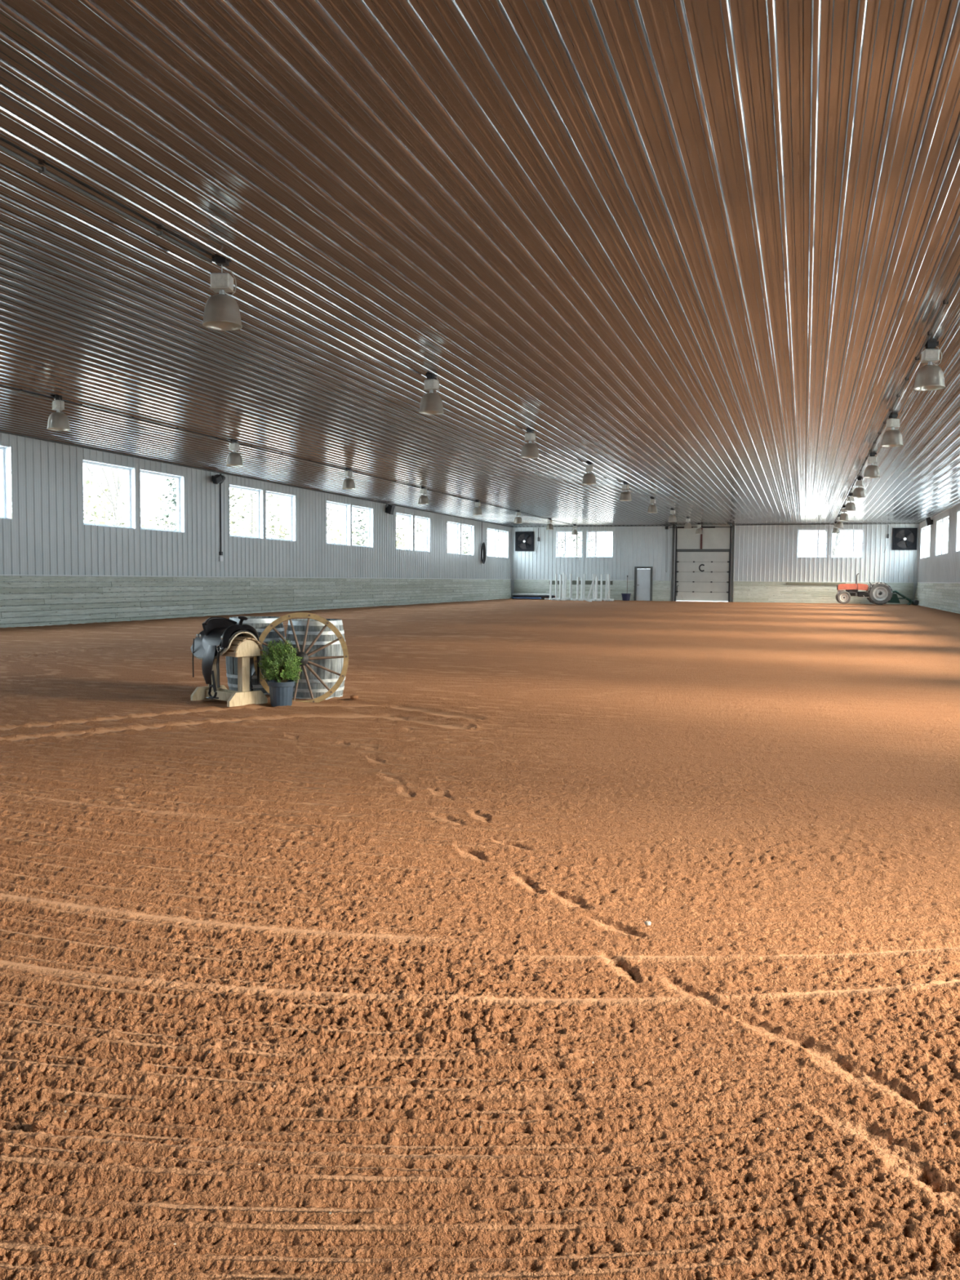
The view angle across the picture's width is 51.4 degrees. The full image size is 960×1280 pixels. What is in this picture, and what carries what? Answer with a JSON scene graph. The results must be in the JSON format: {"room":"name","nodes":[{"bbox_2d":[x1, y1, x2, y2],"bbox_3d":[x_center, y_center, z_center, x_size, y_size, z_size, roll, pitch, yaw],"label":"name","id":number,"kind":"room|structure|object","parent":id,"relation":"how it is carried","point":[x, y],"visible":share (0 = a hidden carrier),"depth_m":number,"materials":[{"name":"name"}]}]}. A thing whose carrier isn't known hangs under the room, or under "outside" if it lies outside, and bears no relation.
{"room":"sports facility","nodes":[
{"label":"sports facility","id":0,"kind":"room"},
{"bbox_2d":[0,432,511,624],"bbox_3d":[-8.899,-3.055,31.334,0.027,4.718,70.741,2,4,18],"label":"wall","id":1,"kind":"structure","parent":0,"point":[46,534],"depth_m":31.09,"materials":[{"name":"metal"}]},
{"bbox_2d":[0,444,11,519],"bbox_3d":[-12.084,-3.648,21.845,0.222,1.750,4.560,2,4,18],"label":"window","id":2,"kind":"structure","parent":1,"relation":"in","point":[5,451],"depth_m":23.97,"materials":[{"name":"paint"}]},
{"bbox_2d":[82,458,184,533],"bbox_3d":[-9.899,-4.041,28.558,0.222,1.750,4.560,2,4,18],"label":"window","id":3,"kind":"structure","parent":1,"relation":"in","point":[131,517],"depth_m":28.48,"materials":[{"name":"paint"}]},
{"bbox_2d":[211,474,225,484],"bbox_3d":[-8.413,-5.156,32.078,0.341,0.330,0.654,2,4,18],"label":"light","id":4,"kind":"object","parent":1,"relation":"attached to","point":[217,478],"visible":1,"depth_m":31.87,"materials":[{"name":"black plastic"}]},
{"bbox_2d":[219,473,222,555],"bbox_3d":[-8.458,-4.088,32.530,0.065,2.642,0.120,2,4,18],"label":"pipe","id":5,"kind":"object","parent":1,"relation":"attached to","point":[220,552],"visible":0.89,"depth_m":32.52,"materials":[{"name":"black plastic"}]},
{"bbox_2d":[0,576,511,627],"bbox_3d":[-8.874,-1.323,31.243,0.201,1.273,70.391,2,4,18],"label":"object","id":6,"kind":"structure","parent":1,"relation":"attached to","point":[140,593],"depth_m":31.13,"materials":[{"name":"beige wood"}]},
{"bbox_2d":[0,431,511,527],"bbox_3d":[-8.869,-5.372,31.189,0.050,0.035,70.741,2,4,18],"label":"trim","id":7,"kind":"structure","parent":1,"relation":"attached to","point":[2,432],"depth_m":31.23,"materials":[{"name":"grey metal"}]},
{"bbox_2d":[0,574,511,579],"bbox_3d":[-8.891,-1.994,31.383,0.070,0.032,70.721,2,4,18],"label":"trim","id":8,"kind":"structure","parent":1,"relation":"attached to","point":[0,575],"depth_m":31.48,"materials":[{"name":"white paint"}]},
{"bbox_2d":[229,484,296,542],"bbox_3d":[-7.715,-4.434,35.270,0.222,1.750,4.560,2,4,18],"label":"window","id":9,"kind":"structure","parent":1,"relation":"in","point":[260,517],"depth_m":35.19,"materials":[{"name":"paint"}]},
{"bbox_2d":[326,500,373,547],"bbox_3d":[-5.531,-4.827,41.983,0.222,1.750,4.560,2,4,18],"label":"window","id":10,"kind":"structure","parent":1,"relation":"in","point":[347,507],"depth_m":41.91,"materials":[{"name":"paint"}]},
{"bbox_2d":[385,504,395,515],"bbox_3d":[-4.091,-5.930,45.326,0.363,0.458,0.340,2,4,18],"label":"wall speaker","id":11,"kind":"object","parent":1,"relation":"attached to","point":[390,508],"visible":1,"depth_m":45.17,"materials":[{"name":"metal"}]},
{"bbox_2d":[395,512,430,551],"bbox_3d":[-3.346,-5.220,48.695,0.222,1.750,4.560,2,4,18],"label":"window","id":12,"kind":"structure","parent":1,"relation":"in","point":[410,517],"depth_m":48.63,"materials":[{"name":"paint"}]},
{"bbox_2d":[447,521,474,555],"bbox_3d":[-1.162,-5.613,55.408,0.222,1.750,4.560,2,4,18],"label":"window","id":13,"kind":"structure","parent":1,"relation":"in","point":[458,525],"depth_m":55.35,"materials":[{"name":"paint"}]},
{"bbox_2d":[480,521,485,564],"bbox_3d":[0.174,-5.717,58.801,0.156,2.474,0.707,2,4,18],"label":"hose","id":14,"kind":"object","parent":1,"relation":"hanging from","point":[483,548],"visible":1,"depth_m":58.83,"materials":[{"name":"black plastic"}]},
{"bbox_2d":[487,528,508,558],"bbox_3d":[1.022,-6.006,62.121,0.222,1.750,4.560,2,4,18],"label":"window","id":15,"kind":"structure","parent":1,"relation":"in","point":[495,531],"depth_m":62.06,"materials":[{"name":"paint"}]},
{"bbox_2d":[267,680,294,706],"bbox_3d":[-2.011,0.541,10.091,0.274,0.250,0.274,2,4,18],"label":"pot","id":16,"kind":"object","parent":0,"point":[281,691],"depth_m":10.00,"materials":[{"name":"blue plastic"}]},
{"bbox_2d":[0,598,959,1279],"bbox_3d":[2.687,-0.407,27.719,24.433,0.139,70.741,2,4,18],"label":"floor","id":17,"kind":"structure","parent":0,"point":[375,985],"depth_m":3.46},
{"bbox_2d":[31,1114,51,1128],"bbox_3d":[-1.023,1.123,2.326,0.042,0.026,0.040,-1,4,-24],"label":"clod","id":18,"kind":"object","parent":17,"relation":"on","point":[40,1122],"visible":1,"depth_m":2.32,"materials":[{"name":"brown soil"}]},
{"bbox_2d":[191,636,267,706],"bbox_3d":[-2.591,0.297,10.267,0.783,0.681,0.450,4,5,43],"label":"rack","id":19,"kind":"object","parent":17,"relation":"on","point":[242,647],"visible":0.62,"depth_m":10.05,"materials":[{"name":"brown wood"}]},
{"bbox_2d":[191,616,259,699],"bbox_3d":[-2.603,0.165,10.277,0.678,0.840,0.581,4,5,43],"label":"saddle","id":20,"kind":"object","parent":19,"relation":"on","point":[217,635],"visible":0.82,"depth_m":10.10,"materials":[{"name":"black leather"}]},
{"bbox_2d":[225,616,285,694],"bbox_3d":[-2.512,0.184,11.192,0.664,0.880,0.664,0,4,-12],"label":"wine barrel","id":21,"kind":"object","parent":17,"relation":"on","point":[260,624],"visible":0.26,"depth_m":10.94,"materials":[{"name":"grey wood"}]},
{"bbox_2d":[257,639,303,706],"bbox_3d":[-2.019,0.324,10.079,0.456,0.685,0.467,0,4,0],"label":"potted shrub","id":22,"kind":"object","parent":17,"relation":"on","point":[281,688],"visible":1,"depth_m":9.99,"materials":[{"name":"green plant"}]},
{"bbox_2d":[253,612,348,702],"bbox_3d":[-1.870,0.200,10.446,0.978,0.975,0.185,0,4,-8],"label":"wheel","id":23,"kind":"object","parent":17,"relation":"on","point":[298,615],"visible":0.77,"depth_m":10.45,"materials":[{"name":"wood"}]},
{"bbox_2d":[284,618,345,699],"bbox_3d":[-1.801,0.216,10.921,0.664,0.880,0.664,0,4,-5],"label":"wine barrel","id":24,"kind":"object","parent":17,"relation":"on","point":[327,636],"visible":0.57,"depth_m":10.64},
{"bbox_2d":[551,573,557,599],"bbox_3d":[4.723,-3.269,61.498,0.574,1.628,0.574,1,4,14],"label":"jump standard","id":25,"kind":"object","parent":17,"relation":"on","point":[556,575],"visible":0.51,"depth_m":61.44,"materials":[{"name":"white paint"}]},
{"bbox_2d":[555,574,565,600],"bbox_3d":[4.898,-3.193,60.625,0.573,1.571,0.573,0,4,-14],"label":"jump standard","id":26,"kind":"object","parent":17,"relation":"on","point":[560,598],"visible":1,"depth_m":60.56,"materials":[{"name":"white paint"}]},
{"bbox_2d":[557,573,568,598],"bbox_3d":[5.267,-3.397,62.958,0.573,1.701,0.573,-3,5,-43],"label":"jump standard","id":27,"kind":"object","parent":17,"relation":"on","point":[563,574],"visible":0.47,"depth_m":62.92,"materials":[{"name":"white paint"}]},
{"bbox_2d":[565,573,575,599],"bbox_3d":[5.576,-3.248,61.222,0.573,1.620,0.573,1,4,14],"label":"jump standard","id":28,"kind":"object","parent":17,"relation":"on","point":[571,575],"visible":0.79,"depth_m":61.16,"materials":[{"name":"white paint"}]},
{"bbox_2d":[571,577,583,600],"bbox_3d":[5.907,-3.090,60.303,0.574,1.430,0.573,0,4,-14],"label":"jump standard","id":29,"kind":"object","parent":17,"relation":"on","point":[578,578],"visible":0.94,"depth_m":60.26,"materials":[{"name":"white paint"}]},
{"bbox_2d":[578,573,589,599],"bbox_3d":[6.443,-3.274,61.760,0.573,1.620,0.573,4,5,43],"label":"jump standard","id":30,"kind":"object","parent":17,"relation":"on","point":[584,575],"visible":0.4,"depth_m":61.71,"materials":[{"name":"white paint"}]},
{"bbox_2d":[582,573,595,601],"bbox_3d":[6.505,-3.078,59.255,0.786,1.680,0.100,2,4,18],"label":"post","id":31,"kind":"object","parent":17,"relation":"on","point":[594,576],"visible":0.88,"depth_m":59.19,"materials":[{"name":"white paint"}]},
{"bbox_2d":[590,576,601,600],"bbox_3d":[6.985,-3.074,59.954,0.574,1.466,0.574,0,4,-14],"label":"jump standard","id":32,"kind":"object","parent":17,"relation":"on","point":[596,577],"visible":0.96,"depth_m":59.90,"materials":[{"name":"white paint"}]},
{"bbox_2d":[600,573,608,600],"bbox_3d":[7.757,-3.234,61.335,0.574,1.628,0.574,4,5,43],"label":"jump standard","id":33,"kind":"object","parent":17,"relation":"on","point":[606,575],"visible":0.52,"depth_m":61.29,"materials":[{"name":"white paint"}]},
{"bbox_2d":[603,573,613,600],"bbox_3d":[7.827,-3.183,60.494,0.574,1.624,0.573,1,4,14],"label":"jump standard","id":34,"kind":"object","parent":17,"relation":"on","point":[608,588],"visible":1,"depth_m":60.43,"materials":[{"name":"white paint"}]},
{"bbox_2d":[620,593,632,600],"bbox_3d":[9.077,-2.669,61.971,0.620,0.440,0.642,-1,4,-28],"label":"tub","id":35,"kind":"object","parent":17,"relation":"on","point":[625,597],"visible":1,"depth_m":61.76,"materials":[{"name":"blue plastic"}]},
{"bbox_2d":[669,522,733,601],"bbox_3d":[13.093,-4.615,59.884,3.780,4.666,2.635,2,4,18],"label":"door track","id":36,"kind":"object","parent":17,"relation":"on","point":[731,526],"visible":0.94,"depth_m":60.71,"materials":[{"name":"metal"}]},
{"bbox_2d":[835,573,893,604],"bbox_3d":[21.850,-2.916,56.754,2.923,1.782,1.640,1,4,16],"label":"tractor","id":37,"kind":"object","parent":17,"relation":"on","point":[877,593],"visible":1,"depth_m":56.41,"materials":[{"name":"paint"}]},
{"bbox_2d":[837,583,857,590],"bbox_3d":[20.987,-3.042,56.990,1.040,0.360,0.500,1,4,16],"label":"hood","id":38,"kind":"object","parent":37,"relation":"attached to","point":[842,586],"depth_m":56.76,"materials":[{"name":"red paint"}]},
{"bbox_2d":[888,590,919,604],"bbox_3d":[23.812,-2.382,56.192,1.600,0.800,1.700,2,4,18],"label":"implement","id":39,"kind":"object","parent":17,"relation":"on","point":[895,599],"visible":0.99,"depth_m":56.11,"materials":[{"name":"green paint"}]},
{"bbox_3d":[3.333,-2.698,64.133,2.700,0.160,0.680,2,4,18],"label":"cradle","id":40,"kind":"object","parent":17,"relation":"on","visible":0},
{"bbox_2d":[512,595,554,597],"bbox_3d":[3.440,-2.808,64.050,2.750,0.130,0.120,2,4,18],"label":"rail","id":41,"kind":"object","parent":40,"relation":"on","point":[526,596],"visible":1,"depth_m":64.00,"materials":[{"name":"black plastic"}]},
{"bbox_2d":[512,593,554,595],"bbox_3d":[3.415,-2.922,64.125,2.750,0.130,0.120,2,4,18],"label":"rail","id":42,"kind":"object","parent":41,"relation":"on","point":[553,594],"visible":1,"depth_m":64.08,"materials":[{"name":"white paint"}]},
{"bbox_2d":[0,0,959,526],"bbox_3d":[2.725,-5.068,27.434,24.433,0.030,70.741,2,4,18],"label":"ceiling","id":43,"kind":"structure","parent":0,"point":[704,251],"depth_m":10.11,"materials":[{"name":"metal"}]},
{"bbox_2d":[46,395,70,431],"bbox_3d":[-8.059,-4.351,19.062,0.420,0.647,0.420,-2,5,-40],"label":"pendant lamp","id":44,"kind":"object","parent":43,"relation":"hanging from","point":[58,420],"visible":1,"depth_m":18.96,"materials":[{"name":"metal"}]},
{"bbox_2d":[0,145,212,262],"bbox_3d":[-5.574,-3.583,2.447,0.060,0.042,17.400,2,4,18],"label":"conduit","id":45,"kind":"object","parent":43,"relation":"attached to","point":[41,169],"visible":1,"depth_m":8.96,"materials":[{"name":"grey metal"}]},
{"bbox_2d":[202,256,242,330],"bbox_3d":[-2.778,-3.751,10.743,0.420,0.722,0.420,1,4,4],"label":"pendant lamp","id":46,"kind":"object","parent":43,"relation":"hanging from","point":[221,310],"visible":1,"depth_m":10.65,"materials":[{"name":"grey metal"}]},
{"bbox_2d":[226,439,243,466],"bbox_3d":[-6.144,-4.696,24.948,0.420,0.647,0.420,2,4,22],"label":"pendant lamp","id":47,"kind":"object","parent":43,"relation":"hanging from","point":[233,459],"visible":0.99,"depth_m":24.84,"materials":[{"name":"metal"}]},
{"bbox_2d":[0,384,573,525],"bbox_3d":[-4.846,-5.217,29.235,0.060,0.042,68.900,2,4,18],"label":"conduit","id":48,"kind":"object","parent":43,"relation":"attached to","point":[2,385],"visible":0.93,"depth_m":23.98,"materials":[{"name":"black plastic"}]},
{"bbox_2d":[342,467,355,488],"bbox_3d":[-4.104,-5.062,31.215,0.420,0.647,0.420,-3,5,-42],"label":"pendant lamp","id":49,"kind":"object","parent":43,"relation":"hanging from","point":[348,483],"visible":1,"depth_m":31.10,"materials":[{"name":"metal"}]},
{"bbox_2d":[417,486,429,504],"bbox_3d":[-2.111,-5.421,37.339,0.420,0.647,0.420,-3,5,-44],"label":"pendant lamp","id":50,"kind":"object","parent":43,"relation":"hanging from","point":[423,500],"visible":1,"depth_m":37.23,"materials":[{"name":"metal"}]},
{"bbox_2d":[418,373,444,414],"bbox_3d":[-0.816,-4.151,16.769,0.420,0.647,0.420,3,4,30],"label":"pendant lamp","id":51,"kind":"object","parent":43,"relation":"hanging from","point":[431,403],"visible":1,"depth_m":16.67,"materials":[{"name":"metal"}]},
{"bbox_2d":[472,500,482,515],"bbox_3d":[-0.103,-5.782,43.510,0.420,0.647,0.420,2,4,23],"label":"pendant lamp","id":52,"kind":"object","parent":43,"relation":"hanging from","point":[477,511],"visible":1,"depth_m":43.41,"materials":[{"name":"metal"}]},
{"bbox_2d":[514,510,522,523],"bbox_3d":[1.905,-6.143,49.681,0.420,0.647,0.420,0,4,-4],"label":"pendant lamp","id":53,"kind":"object","parent":43,"relation":"hanging from","point":[517,519],"visible":1,"depth_m":49.58,"materials":[{"name":"metal"}]},
{"bbox_2d":[520,428,538,458],"bbox_3d":[1.146,-4.504,22.798,0.420,0.647,0.420,4,5,42],"label":"pendant lamp","id":54,"kind":"object","parent":43,"relation":"hanging from","point":[530,451],"visible":1,"depth_m":22.69,"materials":[{"name":"metal"}]},
{"bbox_2d":[546,518,553,529],"bbox_3d":[3.913,-6.504,55.853,0.420,0.647,0.420,4,5,44],"label":"pendant lamp","id":55,"kind":"object","parent":43,"relation":"hanging from","point":[549,526],"visible":0.98,"depth_m":55.74,"materials":[{"name":"metal"}]},
{"bbox_2d":[582,462,596,484],"bbox_3d":[3.185,-4.870,29.064,0.420,0.647,0.420,1,4,8],"label":"pendant lamp","id":56,"kind":"object","parent":43,"relation":"hanging from","point":[588,478],"visible":0.99,"depth_m":28.97,"materials":[{"name":"metal"}]},
{"bbox_2d":[619,482,631,501],"bbox_3d":[5.116,-5.218,34.998,0.420,0.647,0.420,-3,5,-43],"label":"pendant lamp","id":57,"kind":"object","parent":43,"relation":"hanging from","point":[625,495],"visible":0.99,"depth_m":34.88,"materials":[{"name":"metal"}]},
{"bbox_2d":[647,497,657,513],"bbox_3d":[7.125,-5.579,41.170,0.420,0.647,0.420,1,4,15],"label":"pendant lamp","id":58,"kind":"object","parent":43,"relation":"hanging from","point":[652,508],"visible":1,"depth_m":41.06,"materials":[{"name":"metal"}]},
{"bbox_2d":[668,508,676,522],"bbox_3d":[9.164,-5.946,47.436,0.420,0.647,0.420,2,4,27],"label":"pendant lamp","id":59,"kind":"object","parent":43,"relation":"hanging from","point":[672,518],"visible":0.99,"depth_m":47.33,"materials":[{"name":"metal"}]},
{"bbox_2d":[684,516,692,528],"bbox_3d":[11.203,-6.312,53.703,0.420,0.647,0.420,-3,5,-42],"label":"pendant lamp","id":60,"kind":"object","parent":43,"relation":"hanging from","point":[687,526],"visible":1,"depth_m":53.59,"materials":[{"name":"metal"}]},
{"bbox_2d":[835,515,843,528],"bbox_3d":[18.538,-6.113,51.433,0.420,0.647,0.420,0,4,-7],"label":"pendant lamp","id":61,"kind":"object","parent":43,"relation":"hanging from","point":[839,524],"visible":0.86,"depth_m":51.33,"materials":[{"name":"metal"}]},
{"bbox_2d":[839,506,848,520],"bbox_3d":[16.499,-5.746,45.166,0.420,0.647,0.420,-3,5,-41],"label":"pendant lamp","id":62,"kind":"object","parent":43,"relation":"hanging from","point":[843,517],"visible":0.98,"depth_m":45.06,"materials":[{"name":"metal"}]},
{"bbox_2d":[844,493,855,511],"bbox_3d":[14.490,-5.385,38.995,0.420,0.647,0.420,0,4,-15],"label":"pendant lamp","id":63,"kind":"object","parent":43,"relation":"hanging from","point":[851,506],"visible":0.98,"depth_m":38.89,"materials":[{"name":"metal"}]},
{"bbox_2d":[852,477,866,497],"bbox_3d":[12.482,-5.024,32.824,0.420,0.647,0.420,2,4,25],"label":"pendant lamp","id":64,"kind":"object","parent":43,"relation":"hanging from","point":[858,492],"visible":1,"depth_m":32.72,"materials":[{"name":"metal"}]},
{"bbox_2d":[863,453,879,478],"bbox_3d":[10.443,-4.657,26.557,0.420,0.647,0.420,1,4,13],"label":"pendant lamp","id":65,"kind":"object","parent":43,"relation":"hanging from","point":[872,471],"visible":1,"depth_m":26.46,"materials":[{"name":"metal"}]},
{"bbox_2d":[880,413,902,447],"bbox_3d":[8.435,-4.296,20.386,0.420,0.647,0.420,0,4,-13],"label":"pendant lamp","id":66,"kind":"object","parent":43,"relation":"hanging from","point":[892,437],"visible":0.99,"depth_m":20.29,"materials":[{"name":"metal"}]},
{"bbox_2d":[834,271,959,522],"bbox_3d":[9.686,-4.809,24.530,0.060,0.042,68.900,2,4,18],"label":"conduit","id":67,"kind":"object","parent":43,"relation":"attached to","point":[946,302],"visible":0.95,"depth_m":15.19,"materials":[{"name":"black plastic"}]},
{"bbox_2d":[913,342,945,391],"bbox_3d":[6.457,-3.940,14.309,0.420,0.647,0.420,1,4,9],"label":"pendant lamp","id":68,"kind":"object","parent":43,"relation":"hanging from","point":[930,377],"visible":1,"depth_m":14.22,"materials":[{"name":"metal"}]},
{"bbox_2d":[511,523,919,602],"bbox_3d":[13.640,-4.745,61.172,24.433,4.818,0.087,2,4,18],"label":"wall","id":69,"kind":"structure","parent":0,"point":[762,553],"depth_m":60.43,"materials":[{"name":"metal"}]},
{"bbox_2d":[515,531,533,551],"bbox_3d":[2.873,-6.375,64.473,1.220,1.250,0.130,2,4,18],"label":"exhaust fan","id":70,"kind":"object","parent":69,"relation":"attached to","point":[524,540],"visible":1,"depth_m":64.48,"materials":[{"name":"black metal"}]},
{"bbox_2d":[511,578,634,580],"bbox_3d":[5.867,-3.850,63.705,7.977,0.032,0.060,2,4,18],"label":"trim","id":71,"kind":"structure","parent":69,"relation":"attached to","point":[512,579],"depth_m":63.29,"materials":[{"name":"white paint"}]},
{"bbox_2d":[549,580,613,584],"bbox_3d":[6.411,-3.645,63.491,4.100,0.260,0.048,2,4,18],"label":"board","id":72,"kind":"object","parent":69,"relation":"attached to","point":[574,582],"visible":0.47,"depth_m":63.33,"materials":[{"name":"beige wood"}]},
{"bbox_2d":[511,525,652,527],"bbox_3d":[6.962,-7.198,63.158,10.257,0.035,0.050,2,4,18],"label":"trim","id":73,"kind":"structure","parent":69,"relation":"attached to","point":[581,526],"depth_m":62.93,"materials":[{"name":"grey metal"}]},
{"bbox_2d":[555,530,613,557],"bbox_3d":[6.664,-6.091,63.460,3.710,1.710,0.222,2,4,18],"label":"window","id":74,"kind":"structure","parent":69,"relation":"in","point":[557,531],"depth_m":63.47,"materials":[{"name":"paint"}]},
{"bbox_2d":[634,566,653,600],"bbox_3d":[10.212,-3.507,62.319,1.120,2.150,0.145,2,4,18],"label":"door","id":75,"kind":"structure","parent":69,"relation":"in","point":[642,575],"depth_m":62.30,"materials":[{"name":"white paint"}]},
{"bbox_2d":[671,524,677,600],"bbox_3d":[11.937,-4.729,61.662,0.140,4.698,0.090,2,4,18],"label":"trim","id":76,"kind":"structure","parent":69,"relation":"attached to","point":[673,529],"depth_m":61.62,"materials":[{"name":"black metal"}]},
{"bbox_2d":[675,551,729,601],"bbox_3d":[13.666,-3.883,61.228,3.220,3.090,0.160,2,4,18],"label":"door","id":77,"kind":"structure","parent":69,"relation":"in","point":[701,576],"depth_m":61.22,"materials":[{"name":"paint"}]},
{"bbox_2d":[676,549,729,551],"bbox_3d":[13.681,-5.490,61.135,3.178,0.170,0.130,2,4,18],"label":"trim","id":78,"kind":"structure","parent":69,"relation":"attached to","point":[677,550],"depth_m":61.07,"materials":[{"name":"metal"}]},
{"bbox_2d":[514,579,913,604],"bbox_3d":[13.610,-2.973,61.235,23.933,1.273,0.043,2,4,18],"label":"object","id":79,"kind":"structure","parent":69,"relation":"attached to","point":[760,592],"depth_m":60.27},
{"bbox_2d":[730,524,734,601],"bbox_3d":[15.332,-4.634,60.563,0.120,4.698,0.090,2,4,18],"label":"trim","id":80,"kind":"structure","parent":69,"relation":"attached to","point":[733,526],"depth_m":60.52,"materials":[{"name":"black metal"}]},
{"bbox_2d":[786,582,845,585],"bbox_3d":[19.902,-3.326,59.120,3.330,0.140,0.048,2,4,18],"label":"board","id":81,"kind":"object","parent":69,"relation":"attached to","point":[797,584],"visible":0.76,"depth_m":59.10,"materials":[{"name":"beige wood"}]},
{"bbox_2d":[733,580,916,582],"bbox_3d":[20.300,-3.445,59.032,10.216,0.032,0.060,2,4,18],"label":"trim","id":82,"kind":"structure","parent":69,"relation":"attached to","point":[734,580],"depth_m":59.02,"materials":[{"name":"white paint"}]},
{"bbox_2d":[735,523,919,525],"bbox_3d":[20.368,-6.821,58.817,10.296,0.035,0.050,2,4,18],"label":"trim","id":83,"kind":"structure","parent":69,"relation":"attached to","point":[867,523],"depth_m":58.84,"materials":[{"name":"grey metal"}]},
{"bbox_2d":[796,528,864,558],"bbox_3d":[20.692,-5.697,58.919,3.710,1.710,0.222,2,4,18],"label":"window","id":84,"kind":"structure","parent":69,"relation":"in","point":[818,530],"depth_m":58.93,"materials":[{"name":"paint"}]},
{"bbox_2d":[892,528,917,550],"bbox_3d":[24.481,-5.823,57.474,1.300,1.260,0.130,2,4,18],"label":"exhaust fan","id":85,"kind":"object","parent":69,"relation":"attached to","point":[903,539],"visible":1,"depth_m":57.50,"materials":[{"name":"black metal"}]},
{"bbox_2d":[916,524,919,582],"bbox_3d":[25.220,-4.993,57.340,0.060,3.343,0.060,2,4,18],"label":"trim","id":86,"kind":"structure","parent":69,"relation":"attached to","point":[919,524],"depth_m":57.31,"materials":[{"name":"white paint"}]},
{"bbox_2d":[917,503,959,611],"bbox_3d":[14.312,-2.403,23.819,0.027,4.718,70.741,2,4,18],"label":"wall","id":87,"kind":"structure","parent":0,"point":[944,568],"depth_m":47.46,"materials":[{"name":"metal"}]},
{"bbox_2d":[920,524,930,558],"bbox_3d":[24.466,-5.347,54.530,0.222,1.750,4.560,2,4,18],"label":"window","id":88,"kind":"structure","parent":87,"relation":"in","point":[926,531],"depth_m":54.50,"materials":[{"name":"glass"}]},
{"bbox_2d":[914,582,959,613],"bbox_3d":[14.200,-0.686,23.945,0.201,1.273,70.721,2,4,18],"label":"baseboard","id":89,"kind":"structure","parent":87,"relation":"attached to","point":[943,588],"depth_m":47.13,"materials":[{"name":"beige wood"}]},
{"bbox_2d":[935,515,948,555],"bbox_3d":[22.282,-4.954,47.818,0.222,1.750,4.560,2,4,18],"label":"window","id":90,"kind":"structure","parent":87,"relation":"in","point":[945,521],"depth_m":47.78,"materials":[{"name":"glass"}]},
{"bbox_2d":[955,511,959,551],"bbox_3d":[20.098,-4.561,41.105,0.222,1.750,4.560,2,4,18],"label":"window","id":91,"kind":"structure","parent":87,"relation":"in","point":[957,540],"depth_m":43.26,"materials":[{"name":"glass"}]},
{"label":"outside","id":92,"kind":"structure","parent":0,"visible":0},
{"label":"ground","id":93,"kind":"structure","parent":92,"visible":0},
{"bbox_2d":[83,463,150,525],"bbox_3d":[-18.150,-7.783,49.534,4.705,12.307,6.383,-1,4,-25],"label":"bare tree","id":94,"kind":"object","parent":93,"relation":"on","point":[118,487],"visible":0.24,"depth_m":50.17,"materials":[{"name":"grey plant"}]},
{"bbox_2d":[153,476,177,529],"bbox_3d":[-16.301,-7.260,55.988,5.940,10.477,5.979,-2,4,-36],"label":"evergreen tree","id":95,"kind":"object","parent":93,"relation":"on","point":[174,501],"visible":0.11,"depth_m":55.38,"materials":[{"name":"grey plant"}]},
{"bbox_2d":[0,466,468,554],"bbox_3d":[-16.488,-9.803,100.883,5.455,10.095,100.211,2,4,18],"label":"thicket","id":96,"kind":"object","parent":93,"relation":"on","point":[87,482],"visible":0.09,"depth_m":83.77,"materials":[{"name":"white plant"}]},
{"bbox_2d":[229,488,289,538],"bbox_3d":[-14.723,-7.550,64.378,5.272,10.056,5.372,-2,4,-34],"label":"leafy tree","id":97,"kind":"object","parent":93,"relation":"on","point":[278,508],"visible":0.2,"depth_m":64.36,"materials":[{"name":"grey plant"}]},
{"bbox_2d":[326,503,341,533],"bbox_3d":[-11.939,-8.819,71.345,6.810,11.801,6.260,0,4,-2],"label":"bare tree","id":98,"kind":"object","parent":93,"relation":"on","point":[333,505],"visible":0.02,"depth_m":71.85,"materials":[{"name":"grey plant"}]},
{"bbox_2d":[351,508,368,546],"bbox_3d":[-8.837,-8.490,79.310,5.786,10.205,5.824,2,4,25],"label":"evergreen tree","id":99,"kind":"object","parent":93,"relation":"on","point":[357,511],"visible":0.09,"depth_m":78.92,"materials":[{"name":"grey plant"}]},
{"bbox_2d":[395,515,425,550],"bbox_3d":[-5.368,-8.702,86.577,5.234,9.798,5.136,0,4,-13],"label":"leafy tree","id":100,"kind":"object","parent":93,"relation":"on","point":[402,518],"visible":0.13,"depth_m":86.46,"materials":[{"name":"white plant"}]},
{"bbox_2d":[453,525,470,554],"bbox_3d":[-1.068,-9.986,106.208,5.725,10.033,5.688,0,4,-1],"label":"evergreen tree","id":101,"kind":"object","parent":93,"relation":"on","point":[468,536],"visible":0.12,"depth_m":106.02,"materials":[{"name":"grey plant"}]},
{"bbox_2d":[487,529,504,555],"bbox_3d":[2.960,-10.860,115.339,5.731,10.728,5.624,0,4,-1],"label":"leafy tree","id":102,"kind":"object","parent":93,"relation":"on","point":[491,543],"visible":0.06,"depth_m":114.90,"materials":[{"name":"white plant"}]},
{"bbox_2d":[557,532,599,556],"bbox_3d":[8.640,-9.050,89.274,5.932,10.395,5.894,0,4,-3],"label":"evergreen tree","id":103,"kind":"object","parent":93,"relation":"on","point":[577,536],"visible":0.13,"depth_m":89.17,"materials":[{"name":"grey plant"}]},
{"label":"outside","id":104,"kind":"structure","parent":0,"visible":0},
{"label":"lawn","id":105,"kind":"structure","parent":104,"visible":0},
{"bbox_2d":[825,530,848,556],"bbox_3d":[31.711,-9.431,87.224,6.393,11.802,6.895,-1,4,-25],"label":"bare tree","id":106,"kind":"object","parent":105,"relation":"on","point":[834,548],"visible":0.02,"depth_m":86.95,"materials":[{"name":"grey plant"}]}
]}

